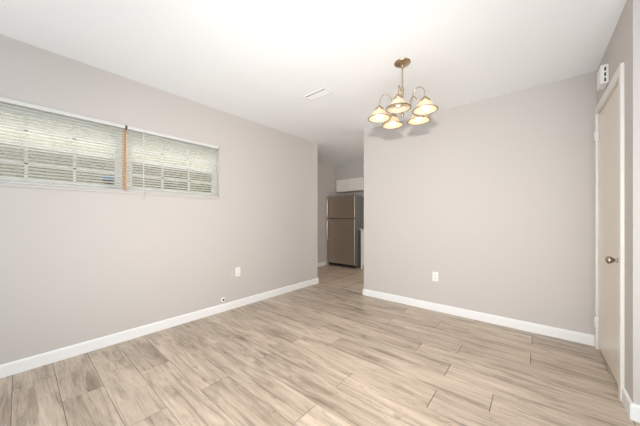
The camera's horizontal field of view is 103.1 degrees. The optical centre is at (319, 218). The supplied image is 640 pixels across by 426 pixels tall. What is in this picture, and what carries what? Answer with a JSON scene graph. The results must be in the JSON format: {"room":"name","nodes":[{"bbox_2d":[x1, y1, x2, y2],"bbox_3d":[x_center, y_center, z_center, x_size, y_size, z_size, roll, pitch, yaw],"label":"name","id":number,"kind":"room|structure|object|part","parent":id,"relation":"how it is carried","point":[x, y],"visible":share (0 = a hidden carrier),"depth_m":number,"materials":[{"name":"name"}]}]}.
{"room":"empty dining room","nodes":[
{"label":"empty dining room","id":0,"kind":"room"},
{"bbox_2d":[0,34,317,364],"bbox_3d":[-1.967,-0.089,2.283,0.150,2.440,5.800,0,0,40],"label":"wall","id":1,"kind":"structure","parent":0,"point":[76,267],"depth_m":2.42,"materials":[{"name":"grey paint"}]},
{"bbox_2d":[0,102,121,189],"bbox_3d":[-2.179,-0.555,2.062,0.060,0.615,0.918,0,0,40],"label":"window","id":2,"kind":"structure","parent":1,"relation":"in","point":[0,102],"depth_m":2.10,"materials":[{"name":"white plastic"}]},
{"bbox_3d":[-2.188,-0.687,2.070,0.024,0.292,0.858,0,0,40],"label":"sash","id":3,"kind":"part","parent":2,"relation":"part of","materials":[{"name":"white plastic"}]},
{"bbox_3d":[-2.168,-0.429,2.053,0.024,0.302,0.858,0,0,40],"label":"sash","id":4,"kind":"part","parent":2,"relation":"part of","materials":[{"name":"white plastic"}]},
{"bbox_2d":[0,97,125,190],"bbox_3d":[-2.104,-0.520,2.006,0.050,0.686,0.922,0,0,40],"label":"window blind","id":5,"kind":"object","parent":2,"relation":"attached to","point":[3,100],"visible":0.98,"depth_m":2.03,"materials":[{"name":"white plastic"}]},
{"bbox_3d":[-2.113,-0.262,2.013,0.022,0.010,0.912,0,0,40],"label":"rail","id":6,"kind":"part","parent":5,"relation":"part of","materials":[{"name":"white plastic"}]},
{"bbox_2d":[102,177,113,183],"bbox_3d":[-1.935,-0.342,2.324,0.001,0.094,0.092,0,0,40],"label":"window sticker","id":7,"kind":"object","parent":2,"relation":"attached to","point":[102,177],"visible":0.53,"depth_m":2.33,"materials":[{"name":"blue"}]},
{"bbox_2d":[0,183,219,198],"bbox_3d":[-1.831,-0.243,2.369,0.076,0.024,1.877,0,0,40],"label":"window sill","id":8,"kind":"structure","parent":1,"relation":"attached to","point":[1,184],"depth_m":2.19,"materials":[{"name":"grey paint"}]},
{"bbox_2d":[0,278,318,377],"bbox_3d":[-1.900,1.085,2.313,0.113,0.092,5.693,0,0,40],"label":"baseboard","id":9,"kind":"structure","parent":1,"relation":"attached to","point":[14,367],"depth_m":2.36,"materials":[{"name":"white paint"}]},
{"bbox_2d":[122,129,215,195],"bbox_3d":[-1.571,-0.555,2.757,0.095,0.615,0.926,0,0,40],"label":"window","id":10,"kind":"structure","parent":1,"relation":"in","point":[126,130],"depth_m":2.64,"materials":[{"name":"white plastic"}]},
{"bbox_3d":[-1.587,-0.687,2.784,0.024,0.292,0.845,0,0,40],"label":"sash","id":11,"kind":"part","parent":10,"relation":"part of","materials":[{"name":"white plastic"}]},
{"bbox_3d":[-1.567,-0.429,2.768,0.024,0.302,0.845,0,0,40],"label":"sash","id":12,"kind":"part","parent":10,"relation":"part of","materials":[{"name":"white plastic"}]},
{"bbox_2d":[126,126,218,199],"bbox_3d":[-1.511,-0.520,2.711,0.050,0.686,0.900,0,0,40],"label":"window blind","id":13,"kind":"object","parent":10,"relation":"attached to","point":[145,132],"visible":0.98,"depth_m":2.65,"materials":[{"name":"white plastic"}]},
{"bbox_3d":[-1.520,-0.262,2.718,0.022,0.010,0.890,0,0,40],"label":"rail","id":14,"kind":"part","parent":13,"relation":"part of","materials":[{"name":"white plastic"}]},
{"bbox_2d":[235,267,239,276],"bbox_3d":[-1.049,0.682,3.251,0.008,0.115,0.070,0,0,40],"label":"power outlet","id":15,"kind":"object","parent":1,"relation":"attached to","point":[237,270],"visible":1,"depth_m":3.24,"materials":[{"name":"white plastic"}]},
{"bbox_2d":[0,0,626,166],"bbox_3d":[0.808,-1.369,1.477,7.305,0.120,8.140,0,0,40],"label":"ceiling","id":16,"kind":"structure","parent":0,"point":[256,61],"depth_m":1.96,"materials":[{"name":"white paint"}]},
{"bbox_2d":[303,87,332,100],"bbox_3d":[-0.025,-1.305,2.681,0.300,0.008,0.132,0,0,40],"label":"ceiling vent","id":17,"kind":"object","parent":16,"relation":"in","point":[324,91],"visible":1,"depth_m":2.67,"materials":[{"name":"white metal"}]},
{"bbox_2d":[368,58,437,128],"bbox_3d":[0.697,-1.078,2.119,0.542,0.462,0.550,0,0,40],"label":"chandelier","id":18,"kind":"object","parent":16,"relation":"hanging from","point":[398,105],"visible":1,"depth_m":2.10,"materials":[{"name":"white glass"}]},
{"bbox_3d":[0.503,-0.887,2.163,0.184,0.075,0.184,0,0,40],"label":"lamp shade","id":19,"kind":"part","parent":18,"relation":"part of","materials":[{"name":"beige glass"}]},
{"bbox_3d":[0.662,-0.887,2.320,0.184,0.075,0.184,0,0,40],"label":"lamp shade","id":20,"kind":"part","parent":18,"relation":"part of","materials":[{"name":"beige glass"}]},
{"bbox_3d":[0.604,-0.887,1.963,0.184,0.075,0.184,0,0,40],"label":"lamp shade","id":21,"kind":"part","parent":18,"relation":"part of","materials":[{"name":"beige glass"}]},
{"bbox_3d":[0.768,-0.983,2.054,0.168,0.142,0.022,0,0,40],"label":"arm","id":22,"kind":"part","parent":18,"relation":"part of","materials":[{"name":"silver metal"}]},
{"bbox_3d":[0.861,-0.887,2.217,0.184,0.075,0.184,0,0,40],"label":"lamp shade","id":23,"kind":"part","parent":18,"relation":"part of","materials":[{"name":"beige glass"}]},
{"bbox_3d":[0.825,-0.887,1.997,0.184,0.075,0.184,0,0,40],"label":"lamp shade","id":24,"kind":"part","parent":18,"relation":"part of","materials":[{"name":"beige glass"}]},
{"bbox_2d":[0,264,639,425],"bbox_3d":[0.805,1.181,1.512,7.215,0.100,8.050,0,0,40],"label":"floor","id":25,"kind":"structure","parent":0,"point":[317,354],"depth_m":1.84,"materials":[{"name":"wood"}]},
{"bbox_2d":[326,194,363,267],"bbox_3d":[0.670,0.293,6.163,0.780,1.675,0.706,0,0,40],"label":"refrigerator","id":26,"kind":"object","parent":25,"relation":"on","point":[345,213],"visible":0.88,"depth_m":5.88,"materials":[{"name":"grey metal"}]},
{"bbox_3d":[0.183,0.271,6.155,0.030,0.506,0.066,0,0,40],"label":"handle","id":27,"kind":"part","parent":26,"relation":"part of","materials":[{"name":"silver metal"}]},
{"bbox_3d":[0.183,-0.249,6.155,0.030,0.466,0.066,0,0,40],"label":"handle","id":28,"kind":"part","parent":26,"relation":"part of","materials":[{"name":"silver metal"}]},
{"bbox_3d":[0.501,0.532,5.962,0.780,1.047,0.068,0,0,40],"label":"fridge door","id":29,"kind":"part","parent":26,"relation":"part of","materials":[{"name":"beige metal"}]},
{"bbox_3d":[0.501,-0.269,5.962,0.780,0.530,0.068,0,0,40],"label":"freezer door","id":30,"kind":"part","parent":26,"relation":"part of","materials":[{"name":"beige metal"}]},
{"bbox_2d":[360,229,363,268],"bbox_3d":[1.468,0.680,5.604,1.010,0.902,0.629,0,0,40],"label":"base cabinet","id":31,"kind":"object","parent":25,"relation":"on","point":[362,230],"visible":0.16,"depth_m":5.66,"materials":[{"name":"white paint"}]},
{"bbox_3d":[1.121,0.651,5.526,0.450,0.720,0.018,0,0,40],"label":"door","id":32,"kind":"part","parent":31,"relation":"part of","materials":[{"name":"white paint"}]},
{"bbox_2d":[318,163,343,264],"bbox_3d":[-0.074,-0.089,6.009,0.120,2.440,2.340,0,0,40],"label":"wall","id":33,"kind":"structure","parent":0,"point":[326,180],"depth_m":6.10,"materials":[{"name":"grey paint"}]},
{"bbox_2d":[318,261,325,266],"bbox_3d":[-0.319,1.085,5.614,0.013,0.092,1.420,0,0,40],"label":"baseboard","id":34,"kind":"structure","parent":33,"relation":"attached to","point":[320,263],"depth_m":6.04,"materials":[{"name":"white paint"}]},
{"bbox_2d":[344,192,363,196],"bbox_3d":[2.135,-0.089,5.601,3.785,2.440,0.120,0,0,40],"label":"wall","id":35,"kind":"structure","parent":0,"point":[356,193],"depth_m":6.51,"materials":[{"name":"grey paint"}]},
{"bbox_2d":[335,163,363,179],"bbox_3d":[1.922,-1.144,5.440,3.665,0.330,0.400,0,0,40],"label":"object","id":36,"kind":"structure","parent":35,"relation":"attached to","point":[353,170],"depth_m":6.19,"materials":[{"name":"grey paint"}]},
{"bbox_2d":[336,177,363,192],"bbox_3d":[0.833,-0.823,6.356,0.770,0.308,0.398,0,0,40],"label":"upper cabinet","id":37,"kind":"object","parent":35,"relation":"attached to","point":[352,185],"visible":0.93,"depth_m":6.19,"materials":[{"name":"white paint"}]},
{"bbox_3d":[0.564,-0.823,6.334,0.382,0.302,0.019,0,0,40],"label":"door","id":38,"kind":"part","parent":37,"relation":"part of","materials":[{"name":"white paint"}]},
{"bbox_3d":[0.858,-0.823,6.087,0.382,0.302,0.019,0,0,40],"label":"door","id":39,"kind":"part","parent":37,"relation":"part of","materials":[{"name":"white paint"}]},
{"bbox_2d":[364,71,596,334],"bbox_3d":[1.693,-0.089,2.967,2.630,2.440,0.115,0,0,40],"label":"wall","id":40,"kind":"structure","parent":0,"point":[494,196],"depth_m":2.75,"materials":[{"name":"grey paint"}]},
{"bbox_2d":[432,272,437,281],"bbox_3d":[1.416,0.713,3.120,0.070,0.115,0.008,0,0,40],"label":"power outlet","id":41,"kind":"object","parent":40,"relation":"attached to","point":[434,274],"visible":1,"depth_m":3.12,"materials":[{"name":"white plastic"}]},
{"bbox_2d":[363,289,593,345],"bbox_3d":[1.579,1.085,3.054,2.370,0.092,0.128,0,0,40],"label":"baseboard","id":42,"kind":"structure","parent":40,"relation":"attached to","point":[574,336],"depth_m":2.74,"materials":[{"name":"white paint"}]},
{"bbox_2d":[597,0,639,404],"bbox_3d":[2.152,-0.089,1.805,0.115,2.440,1.073,0,0,40],"label":"wall","id":43,"kind":"structure","parent":0,"point":[624,43],"depth_m":1.45,"materials":[{"name":"grey paint"}]},
{"bbox_2d":[597,64,608,90],"bbox_3d":[2.173,-1.084,1.954,0.044,0.140,0.137,0,0,40],"label":"door chime","id":44,"kind":"object","parent":43,"relation":"attached to","point":[603,72],"visible":1,"depth_m":1.91,"materials":[{"name":"white plastic"}]},
{"bbox_2d":[594,62,624,401],"bbox_3d":[2.174,0.085,1.881,0.177,2.093,0.883,0,0,40],"label":"door","id":45,"kind":"structure","parent":43,"relation":"in","point":[609,113],"depth_m":1.87,"materials":[{"name":"white paint"}]},
{"bbox_3d":[1.932,0.274,1.678,0.067,0.064,0.064,0,0,40],"label":"knob","id":46,"kind":"part","parent":45,"relation":"part of","materials":[{"name":"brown metal"}]},
{"bbox_3d":[2.904,-0.089,0.546,2.658,2.440,0.115,0,0,40],"label":"wall","id":47,"kind":"structure","parent":0,"visible":0},
{"bbox_2d":[622,388,639,422],"bbox_3d":[2.868,1.085,0.602,2.786,0.092,0.180,0,0,40],"label":"baseboard","id":48,"kind":"structure","parent":47,"relation":"attached to","point":[633,410],"depth_m":1.43,"materials":[{"name":"white paint"}]},
{"label":"outside","id":49,"kind":"structure","parent":0,"visible":0},
{"bbox_3d":[-4.592,1.581,7.785,10.949,0.300,22.000,0,0,40],"label":"ground","id":50,"kind":"structure","parent":49,"visible":0},
{"bbox_2d":[0,112,210,191],"bbox_3d":[-3.088,-0.344,6.193,0.700,3.550,16.100,0,0,40],"label":"neighbouring house","id":51,"kind":"structure","parent":50,"relation":"on","point":[0,112],"depth_m":4.75,"materials":[{"name":"beige paint"}]},
{"bbox_2d":[164,166,210,191],"bbox_3d":[-2.256,0.260,4.467,1.157,2.348,1.180,0,0,40],"label":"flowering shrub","id":52,"kind":"object","parent":50,"relation":"on","point":[192,166],"visible":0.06,"depth_m":4.25,"materials":[{"name":"green plant"}]}
]}

